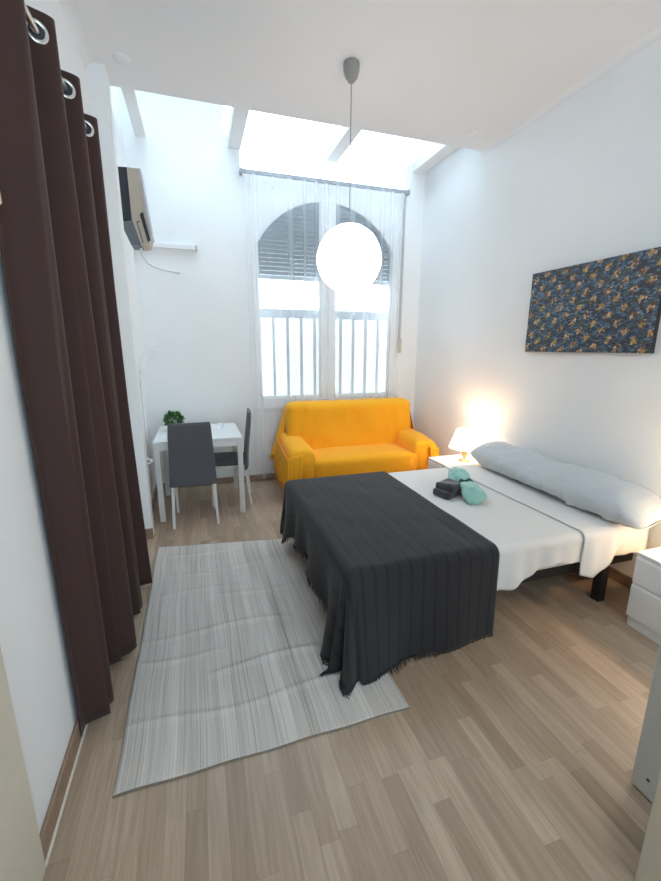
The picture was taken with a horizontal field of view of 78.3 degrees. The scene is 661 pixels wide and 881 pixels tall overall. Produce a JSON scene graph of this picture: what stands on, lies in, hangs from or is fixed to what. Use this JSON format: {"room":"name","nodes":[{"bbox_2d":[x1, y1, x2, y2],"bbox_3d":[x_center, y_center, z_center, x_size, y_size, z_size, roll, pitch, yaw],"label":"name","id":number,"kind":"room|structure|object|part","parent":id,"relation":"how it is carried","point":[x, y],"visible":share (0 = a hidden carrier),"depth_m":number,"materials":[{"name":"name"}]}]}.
{"room":"studio apartment","nodes":[
{"label":"studio apartment","id":0,"kind":"room"},
{"bbox_2d":[0,0,90,833],"bbox_3d":[-0.879,-0.273,0.681,0.150,3.220,4.920,-4,14,-17],"label":"wall","id":1,"kind":"structure","parent":0,"point":[32,638],"depth_m":1.26,"materials":[{"name":"white paint"}]},
{"bbox_2d":[0,646,45,880],"bbox_3d":[-0.638,0.242,0.276,0.040,2.400,1.400,-4,14,-17],"label":"door","id":2,"kind":"structure","parent":1,"relation":"in","point":[21,852],"depth_m":1.04,"materials":[{"name":"beige paint"}]},
{"bbox_2d":[24,1,86,129],"bbox_3d":[-1.093,-1.436,1.518,0.096,0.040,1.380,-4,14,-17],"label":"curtain rod","id":3,"kind":"object","parent":1,"relation":"attached to","point":[29,19],"visible":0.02,"depth_m":1.36,"materials":[{"name":"metal"}]},
{"bbox_2d":[0,0,152,736],"bbox_3d":[-1.063,-0.239,1.819,0.142,2.595,1.142,-3,13,-16],"label":"curtain","id":4,"kind":"object","parent":3,"relation":"hanging from","point":[55,246],"visible":0.99,"depth_m":1.52,"materials":[{"name":"fabric"}]},
{"bbox_2d":[39,716,84,860],"bbox_3d":[-1.187,0.985,2.207,0.014,0.085,2.200,-4,14,-17],"label":"baseboard","id":5,"kind":"structure","parent":1,"relation":"attached to","point":[52,814],"depth_m":1.35,"materials":[{"name":"brown wood"}]},
{"bbox_2d":[45,724,87,866],"bbox_3d":[-1.071,1.096,1.894,0.006,0.008,1.500,-4,14,-17],"label":"trim","id":6,"kind":"structure","parent":1,"relation":"attached to","point":[86,725],"depth_m":1.37,"materials":[{"name":"grey wood"}]},
{"bbox_2d":[58,0,94,69],"bbox_3d":[-0.757,-1.809,0.303,0.055,0.055,4.800,-4,14,-17],"label":"trim","id":7,"kind":"structure","parent":1,"relation":"attached to","point":[68,9],"depth_m":2.25,"materials":[{"name":"paint"}]},
{"bbox_2d":[86,63,154,534],"bbox_3d":[-1.563,-0.790,2.924,0.260,3.220,0.120,-4,14,-17],"label":"trim","id":8,"kind":"structure","parent":1,"relation":"attached to","point":[97,75],"depth_m":2.81,"materials":[{"name":"white paint"}]},
{"bbox_2d":[145,528,153,538],"bbox_3d":[-1.484,0.748,3.233,0.135,0.085,0.013,-4,14,-17],"label":"baseboard","id":9,"kind":"structure","parent":1,"relation":"attached to","point":[149,532],"depth_m":3.24,"materials":[{"name":"brown wood"}]},
{"bbox_2d":[110,86,155,499],"bbox_3d":[-1.779,-1.272,3.388,0.190,3.950,1.080,-4,14,-17],"label":"wall","id":10,"kind":"structure","parent":0,"point":[114,93],"depth_m":3.64,"materials":[{"name":"white paint"}]},
{"bbox_2d":[118,167,154,250],"bbox_3d":[-1.492,-1.746,3.089,0.238,0.521,0.208,-4,14,-17],"label":"air conditioner","id":11,"kind":"object","parent":10,"relation":"attached to","point":[135,209],"visible":0.87,"depth_m":3.01,"materials":[{"name":"plastic"}]},
{"bbox_3d":[-1.543,-1.816,3.050,0.083,0.365,0.180,-4,14,-17],"label":"panel","id":12,"kind":"part","parent":11,"relation":"part of","materials":[{"name":"plastic"}]},
{"bbox_2d":[140,212,149,241],"bbox_3d":[-1.391,-1.601,3.048,0.058,0.203,0.008,-4,14,-17],"label":"air vent","id":13,"kind":"object","parent":11,"relation":"attached to","point":[144,216],"depth_m":3.05,"materials":[{"name":"plastic"}]},
{"bbox_3d":[-1.406,-1.784,3.110,0.056,0.456,0.205,-4,14,-17],"label":"panel","id":14,"kind":"part","parent":11,"relation":"part of","materials":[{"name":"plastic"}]},
{"bbox_2d":[140,248,179,273],"bbox_3d":[-1.530,-1.562,3.569,0.129,0.075,0.846,0,13,0],"label":"hose","id":15,"kind":"object","parent":11,"relation":"attached to","point":[141,251],"visible":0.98,"depth_m":3.58,"materials":[{"name":"white plastic"}]},
{"bbox_2d":[139,369,153,498],"bbox_3d":[-1.704,-0.043,3.783,0.028,1.220,0.080,-4,14,-17],"label":"conduit","id":16,"kind":"object","parent":10,"relation":"attached to","point":[141,375],"visible":1,"depth_m":3.74,"materials":[{"name":"white plastic"}]},
{"bbox_2d":[140,345,159,368],"bbox_3d":[-1.623,-0.736,3.660,0.186,0.246,0.015,-4,14,-17],"label":"cable","id":17,"kind":"object","parent":10,"relation":"attached to","point":[158,345],"visible":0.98,"depth_m":3.65,"materials":[{"name":"white plastic"}]},
{"bbox_2d":[151,483,157,510],"bbox_3d":[-1.689,0.610,3.852,0.014,0.075,1.080,-4,14,-17],"label":"baseboard","id":18,"kind":"structure","parent":10,"relation":"attached to","point":[155,490],"depth_m":4.04,"materials":[{"name":"brown wood"}]},
{"bbox_2d":[118,87,424,482],"bbox_3d":[-0.514,-1.502,4.411,3.240,3.950,0.140,-4,14,-17],"label":"wall","id":19,"kind":"structure","parent":0,"point":[200,317],"depth_m":4.08,"materials":[{"name":"white paint"}]},
{"bbox_2d":[121,88,145,136],"bbox_3d":[-1.560,-2.677,3.190,0.090,0.100,0.980,-4,14,-17],"label":"beam","id":20,"kind":"structure","parent":19,"relation":"attached to","point":[131,98],"depth_m":3.27,"materials":[{"name":"paint"}]},
{"bbox_2d":[152,243,196,250],"bbox_3d":[-1.575,-1.855,3.878,0.568,0.044,0.047,-4,14,-17],"label":"cable trunking","id":21,"kind":"object","parent":19,"relation":"attached to","point":[155,245],"visible":0.76,"depth_m":3.89,"materials":[{"name":"white plastic"}]},
{"bbox_2d":[163,473,277,489],"bbox_3d":[-0.407,0.397,4.801,3.050,0.075,0.014,-4,14,-17],"label":"baseboard","id":22,"kind":"structure","parent":19,"relation":"attached to","point":[225,480],"depth_m":4.63,"materials":[{"name":"brown wood"}]},
{"bbox_2d":[227,107,248,149],"bbox_3d":[-0.775,-2.741,3.435,0.120,0.100,0.980,-4,14,-17],"label":"beam","id":23,"kind":"structure","parent":19,"relation":"attached to","point":[238,117],"depth_m":3.53,"materials":[{"name":"paint"}]},
{"bbox_2d":[239,167,409,409],"bbox_3d":[-0.022,-1.541,4.478,1.822,2.351,0.140,-4,14,-17],"label":"sheer curtain","id":24,"kind":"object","parent":19,"relation":"in","point":[269,199],"depth_m":4.40,"materials":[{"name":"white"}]},
{"bbox_3d":[-0.024,-0.410,4.727,1.680,0.035,0.018,-4,14,-17],"label":"sill","id":25,"kind":"part","parent":24,"relation":"part of","materials":[{"name":"white fabric"}]},
{"bbox_2d":[257,204,389,285],"bbox_3d":[-0.070,-2.209,4.483,1.640,0.871,0.025,-4,14,-17],"label":"roller shutter","id":26,"kind":"object","parent":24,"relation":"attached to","point":[296,230],"visible":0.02,"depth_m":4.40,"materials":[{"name":"grey plastic"}]},
{"bbox_3d":[-0.009,-2.657,4.193,1.822,0.048,0.080,-4,14,-17],"label":"curtain rail","id":27,"kind":"part","parent":24,"relation":"part of","materials":[{"name":"grey metal"}]},
{"bbox_3d":[-0.033,-2.346,4.328,1.533,0.603,0.068,-4,14,-17],"label":"arched panel","id":28,"kind":"part","parent":24,"relation":"part of","materials":[{"name":"white fabric"}]},
{"bbox_2d":[326,127,360,162],"bbox_3d":[0.158,-2.814,3.726,0.120,0.100,0.980,-4,14,-17],"label":"trim","id":29,"kind":"structure","parent":19,"relation":"attached to","point":[340,143],"depth_m":3.84,"materials":[{"name":"paint"}]},
{"bbox_2d":[396,197,405,352],"bbox_3d":[0.820,-1.870,4.675,0.055,1.680,0.030,-4,14,-17],"label":"strap","id":30,"kind":"object","parent":19,"relation":"attached to","point":[399,341],"visible":1,"depth_m":4.69,"materials":[{"name":"grey fabric"}]},
{"bbox_2d":[43,479,659,880],"bbox_3d":[0.439,1.108,2.018,3.700,0.060,6.200,-4,14,-17],"label":"floor","id":31,"kind":"structure","parent":0,"point":[512,756],"depth_m":1.45,"materials":[{"name":"brown wood"}]},
{"bbox_2d":[167,422,219,528],"bbox_3d":[-1.197,0.258,3.543,0.383,0.903,0.410,-4,14,-17],"label":"dining chair","id":32,"kind":"object","parent":31,"relation":"on","point":[191,458],"visible":1,"depth_m":3.35,"materials":[{"name":"grey fabric"}]},
{"bbox_3d":[-1.315,0.546,3.412,0.032,0.400,0.075,-1,13,-4],"label":"leg","id":33,"kind":"part","parent":32,"relation":"part of","materials":[{"name":"paint"}]},
{"bbox_3d":[-1.410,0.475,3.717,0.026,0.400,0.048,-4,14,-17],"label":"leg","id":34,"kind":"part","parent":32,"relation":"part of","materials":[{"name":"paint"}]},
{"bbox_3d":[-1.147,0.120,3.353,0.384,0.553,0.095,-4,14,-17],"label":"backrest","id":35,"kind":"part","parent":32,"relation":"part of","materials":[{"name":"grey fabric"}]},
{"bbox_3d":[-1.097,0.454,3.816,0.026,0.400,0.048,-4,14,-17],"label":"leg","id":36,"kind":"part","parent":32,"relation":"part of","materials":[{"name":"paint"}]},
{"bbox_3d":[-0.991,0.524,3.514,0.032,0.400,0.075,-8,15,-31],"label":"leg","id":37,"kind":"part","parent":32,"relation":"part of","materials":[{"name":"paint"}]},
{"bbox_2d":[153,423,245,521],"bbox_3d":[-1.248,0.265,3.923,0.740,0.720,0.730,-4,14,-17],"label":"dining table","id":38,"kind":"object","parent":31,"relation":"on","point":[223,434],"visible":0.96,"depth_m":3.66,"materials":[{"name":"white paint"}]},
{"bbox_3d":[-1.472,0.369,3.507,0.046,0.702,0.046,-4,14,-17],"label":"leg","id":39,"kind":"part","parent":38,"relation":"part of","materials":[{"name":"paint"}]},
{"bbox_3d":[-1.681,0.223,4.137,0.046,0.702,0.046,-4,14,-17],"label":"leg","id":40,"kind":"part","parent":38,"relation":"part of","materials":[{"name":"paint"}]},
{"bbox_2d":[162,410,184,425],"bbox_3d":[-1.496,-0.196,3.882,0.214,0.195,0.213,-4,14,-17],"label":"potted plant","id":41,"kind":"object","parent":38,"relation":"on","point":[179,418],"visible":0.81,"depth_m":3.84,"materials":[{"name":"green plant"}]},
{"bbox_3d":[-1.024,0.178,4.344,0.046,0.702,0.046,-4,14,-17],"label":"leg","id":42,"kind":"part","parent":38,"relation":"part of","materials":[{"name":"paint"}]},
{"bbox_3d":[-0.816,0.324,3.713,0.046,0.702,0.046,-4,14,-17],"label":"leg","id":43,"kind":"part","parent":38,"relation":"part of","materials":[{"name":"paint"}]},
{"bbox_2d":[212,408,252,506],"bbox_3d":[-0.975,0.151,4.013,0.410,0.903,0.383,-3,13,-12],"label":"dining chair","id":44,"kind":"object","parent":31,"relation":"on","point":[223,460],"visible":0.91,"depth_m":3.87,"materials":[{"name":"grey fabric"}]},
{"bbox_3d":[-1.002,0.216,4.022,0.305,0.022,0.344,-3,13,-12],"label":"seat frame","id":45,"kind":"part","parent":44,"relation":"part of","materials":[{"name":"paint"}]},
{"bbox_3d":[-1.009,0.179,4.011,0.342,0.062,0.361,-3,13,-12],"label":"seat","id":46,"kind":"part","parent":44,"relation":"part of","materials":[{"name":"grey fabric"}]},
{"bbox_3d":[-0.817,-0.028,4.006,0.094,0.553,0.384,-3,13,-12],"label":"backrest","id":47,"kind":"part","parent":44,"relation":"part of","materials":[{"name":"grey fabric"}]},
{"bbox_3d":[-0.797,0.427,3.937,0.068,0.400,0.038,-3,13,-12],"label":"leg","id":48,"kind":"part","parent":44,"relation":"part of","materials":[{"name":"paint"}]},
{"bbox_2d":[112,538,409,797],"bbox_3d":[-0.494,0.973,2.416,1.152,0.019,1.876,-4,14,-17],"label":"rug","id":49,"kind":"object","parent":31,"relation":"on","point":[229,666],"visible":0.9,"depth_m":1.92,"materials":[{"name":"grey fabric"}]},
{"bbox_2d":[270,397,438,490],"bbox_3d":[0.269,0.050,4.406,1.763,0.933,0.828,-4,14,-17],"label":"sofa","id":50,"kind":"object","parent":31,"relation":"on","point":[321,438],"visible":0.9,"depth_m":4.33,"materials":[{"name":"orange fabric"}]},
{"bbox_2d":[270,405,285,457],"bbox_3d":[-0.566,-0.075,4.465,0.167,0.625,0.214,5,14,22],"label":"drape","id":51,"kind":"object","parent":50,"relation":"hanging from","point":[280,433],"depth_m":4.42,"materials":[{"name":"orange fabric"}]},
{"bbox_2d":[274,437,287,484],"bbox_3d":[-0.521,0.199,4.132,0.066,0.360,0.622,-4,13,-17],"label":"drape","id":52,"kind":"object","parent":50,"relation":"hanging from","point":[281,450],"depth_m":4.05,"materials":[{"name":"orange fabric"}]},
{"bbox_2d":[287,454,302,480],"bbox_3d":[-0.340,0.313,3.858,0.169,0.359,0.061,-1,13,-7],"label":"drape","id":53,"kind":"object","parent":50,"relation":"hanging from","point":[295,461],"depth_m":3.86,"materials":[{"name":"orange fabric"}]},
{"bbox_3d":[-0.358,0.213,4.211,0.293,0.500,0.620,-4,14,-17],"label":"armrest","id":54,"kind":"part","parent":50,"relation":"part of","materials":[{"name":"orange fabric"}]},
{"bbox_3d":[0.221,-0.093,4.600,1.499,0.740,0.299,-4,14,-17],"label":"backrest","id":55,"kind":"part","parent":50,"relation":"part of","materials":[{"name":"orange fabric"}]},
{"bbox_3d":[0.295,0.216,4.385,1.169,0.272,0.586,-4,14,-17],"label":"seat","id":56,"kind":"part","parent":50,"relation":"part of","materials":[{"name":"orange fabric"}]},
{"bbox_3d":[0.925,0.126,4.615,0.289,0.505,0.620,-4,14,-17],"label":"armrest","id":57,"kind":"part","parent":50,"relation":"part of","materials":[{"name":"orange fabric"}]},
{"bbox_2d":[430,445,438,456],"bbox_3d":[1.147,0.193,4.389,0.128,0.331,0.260,5,14,22],"label":"drape","id":58,"kind":"object","parent":50,"relation":"hanging from","point":[434,449],"depth_m":4.30,"materials":[{"name":"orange fabric"}]},
{"bbox_2d":[428,454,477,468],"bbox_3d":[1.229,0.411,3.951,0.414,0.440,0.420,-4,14,-17],"label":"nightstand","id":59,"kind":"object","parent":31,"relation":"on","point":[438,461],"visible":0.13,"depth_m":3.95,"materials":[{"name":"white paint"}]},
{"bbox_3d":[1.041,0.312,3.866,0.018,0.143,0.414,-4,14,-17],"label":"drawer","id":60,"kind":"part","parent":59,"relation":"part of","materials":[{"name":"white paint"}]},
{"bbox_2d":[449,428,480,462],"bbox_3d":[1.282,0.048,3.864,0.300,0.308,0.300,-4,14,-17],"label":"table lamp","id":61,"kind":"object","parent":59,"relation":"on","point":[464,440],"visible":0.95,"depth_m":3.76,"materials":[{"name":"white fabric"}]},
{"bbox_3d":[1.283,-0.018,3.849,0.300,0.173,0.300,-4,14,-17],"label":"lamp shade","id":62,"kind":"part","parent":61,"relation":"part of","materials":[{"name":"white fabric"}]},
{"bbox_2d":[521,553,632,601],"bbox_3d":[0.797,0.642,2.816,1.880,0.495,1.340,-4,14,-17],"label":"double bed","id":63,"kind":"object","parent":31,"relation":"on","point":[599,584],"visible":0.04,"depth_m":2.42,"materials":[{"name":"black wood"}]},
{"bbox_2d":[388,463,649,590],"bbox_3d":[0.811,0.522,2.793,1.830,0.284,1.430,-4,14,-17],"label":"sheet","id":64,"kind":"object","parent":63,"relation":"on","point":[532,529],"visible":0.48,"depth_m":2.37,"materials":[{"name":"white fabric"}]},
{"bbox_2d":[280,471,499,699],"bbox_3d":[0.236,0.685,2.562,0.960,0.517,1.605,-3,13,-15],"label":"throw blanket","id":65,"kind":"object","parent":64,"relation":"on","point":[397,577],"visible":1,"depth_m":2.03,"materials":[{"name":"black fabric"}]},
{"bbox_2d":[433,478,460,499],"bbox_3d":[0.820,0.332,2.817,0.190,0.106,0.145,-10,16,-37],"label":"folded towel","id":66,"kind":"object","parent":64,"relation":"on","point":[448,488],"visible":0.92,"depth_m":2.77,"materials":[{"name":"black fabric"}]},
{"bbox_2d":[448,467,486,504],"bbox_3d":[0.959,0.297,2.920,0.168,0.126,0.608,1,13,2],"label":"towel","id":67,"kind":"object","parent":64,"relation":"on","point":[471,491],"visible":0.91,"depth_m":2.72,"materials":[{"name":"teal fabric"}]},
{"bbox_2d":[470,441,660,529],"bbox_3d":[1.552,0.230,2.922,0.344,0.209,1.540,-4,14,-17],"label":"bolster pillow","id":68,"kind":"object","parent":64,"relation":"on","point":[632,505],"visible":1,"depth_m":2.56,"materials":[{"name":"white fabric"}]},
{"bbox_3d":[0.797,0.501,2.783,1.880,0.205,1.340,-4,14,-17],"label":"mattress","id":69,"kind":"part","parent":63,"relation":"part of","materials":[{"name":"white fabric"}]},
{"bbox_3d":[1.636,0.864,2.468,0.056,0.225,0.055,-4,14,-17],"label":"leg","id":70,"kind":"part","parent":63,"relation":"part of","materials":[{"name":"black wood"}]},
{"bbox_2d":[626,547,660,644],"bbox_3d":[1.872,0.840,2.095,0.359,0.440,0.398,-4,14,-17],"label":"nightstand","id":71,"kind":"object","parent":31,"relation":"on","point":[643,611],"visible":1,"depth_m":2.15,"materials":[{"name":"white paint"}]},
{"bbox_3d":[1.709,0.916,2.058,0.018,0.182,0.392,-4,14,-17],"label":"drawer","id":72,"kind":"part","parent":71,"relation":"part of","materials":[{"name":"white paint"}]},
{"bbox_3d":[1.710,0.739,2.018,0.018,0.143,0.392,-4,14,-17],"label":"drawer","id":73,"kind":"part","parent":71,"relation":"part of","materials":[{"name":"white paint"}]},
{"bbox_2d":[631,641,660,802],"bbox_3d":[1.190,0.302,0.814,0.091,2.044,0.851,-4,14,-17],"label":"door","id":74,"kind":"structure","parent":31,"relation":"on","point":[647,764],"depth_m":1.36,"materials":[{"name":"paint"}]},
{"bbox_2d":[73,0,660,149],"bbox_3d":[0.582,-2.051,0.808,3.240,0.200,5.020,-4,14,-17],"label":"ceiling","id":75,"kind":"structure","parent":0,"point":[435,71],"depth_m":2.43,"materials":[{"name":"paint"}]},
{"bbox_2d":[112,53,130,63],"bbox_3d":[-1.279,-2.336,2.489,0.100,0.010,0.100,-4,14,-17],"label":"cap","id":76,"kind":"object","parent":75,"relation":"attached to","point":[121,58],"visible":1,"depth_m":2.48,"materials":[{"name":"paint"}]},
{"bbox_2d":[316,58,381,293],"bbox_3d":[0.129,-1.681,2.674,0.447,1.357,0.447,-4,14,-17],"label":"pendant lamp","id":77,"kind":"object","parent":75,"relation":"hanging from","point":[349,258],"visible":1,"depth_m":2.61,"materials":[{"name":"white glass"}]},
{"bbox_3d":[0.127,-1.237,2.776,0.447,0.444,0.447,-4,14,-17],"label":"lamp shade","id":78,"kind":"part","parent":77,"relation":"part of","materials":[{"name":"white"}]},
{"bbox_3d":[0.129,-1.865,2.631,0.006,0.780,0.006,-11,17,-39],"label":"cord","id":79,"kind":"part","parent":77,"relation":"part of","materials":[{"name":"grey plastic"}]},
{"bbox_2d":[413,39,660,577],"bbox_3d":[2.025,-0.966,2.118,0.150,3.950,6.100,-4,14,-17],"label":"wall","id":80,"kind":"structure","parent":0,"point":[581,183],"depth_m":3.08,"materials":[{"name":"white paint"}]},
{"bbox_2d":[413,143,458,173],"bbox_3d":[1.124,-2.900,4.026,0.150,0.100,0.980,-4,14,-17],"label":"trim","id":81,"kind":"structure","parent":80,"relation":"attached to","point":[436,153],"depth_m":4.16,"materials":[{"name":"paint"}]},
{"bbox_2d":[477,21,660,157],"bbox_3d":[2.098,-2.030,1.314,0.055,0.055,5.020,-4,14,-17],"label":"trim","id":82,"kind":"structure","parent":80,"relation":"attached to","point":[652,35],"depth_m":2.68,"materials":[{"name":"paint"}]},
{"bbox_2d":[525,247,660,352],"bbox_3d":[1.731,-0.899,2.762,0.032,0.586,0.977,-4,14,-17],"label":"print","id":83,"kind":"object","parent":80,"relation":"attached to","point":[612,304],"visible":1,"depth_m":2.65},
{"bbox_2d":[608,566,632,588],"bbox_3d":[1.758,0.801,3.077,0.014,0.075,4.686,-4,14,-17],"label":"baseboard","id":84,"kind":"structure","parent":80,"relation":"attached to","point":[616,575],"depth_m":2.65,"materials":[{"name":"brown wood"}]},
{"bbox_2d":[635,770,660,880],"bbox_3d":[0.966,0.113,0.867,0.136,2.400,0.128,-4,14,-17],"label":"trim","id":85,"kind":"structure","parent":0,"point":[649,866],"depth_m":1.11,"materials":[{"name":"beige paint"}]},
{"label":"outside","id":86,"kind":"structure","parent":0,"visible":0},
{"bbox_3d":[-1.912,-0.354,9.335,14.000,0.300,9.360,-4,14,-17],"label":"ground","id":87,"kind":"structure","parent":86,"visible":0},
{"bbox_2d":[260,308,387,395],"bbox_3d":[-0.068,-0.570,5.097,2.600,2.030,0.080,-4,14,-17],"label":"balcony railing","id":88,"kind":"object","parent":87,"relation":"on","point":[289,337],"visible":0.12,"depth_m":4.97,"materials":[{"name":"white metal"}]},
{"bbox_3d":[-0.058,-1.506,4.863,2.600,0.100,0.040,-4,14,-17],"label":"rail","id":89,"kind":"part","parent":88,"relation":"part of","materials":[{"name":"white metal"}]}
]}

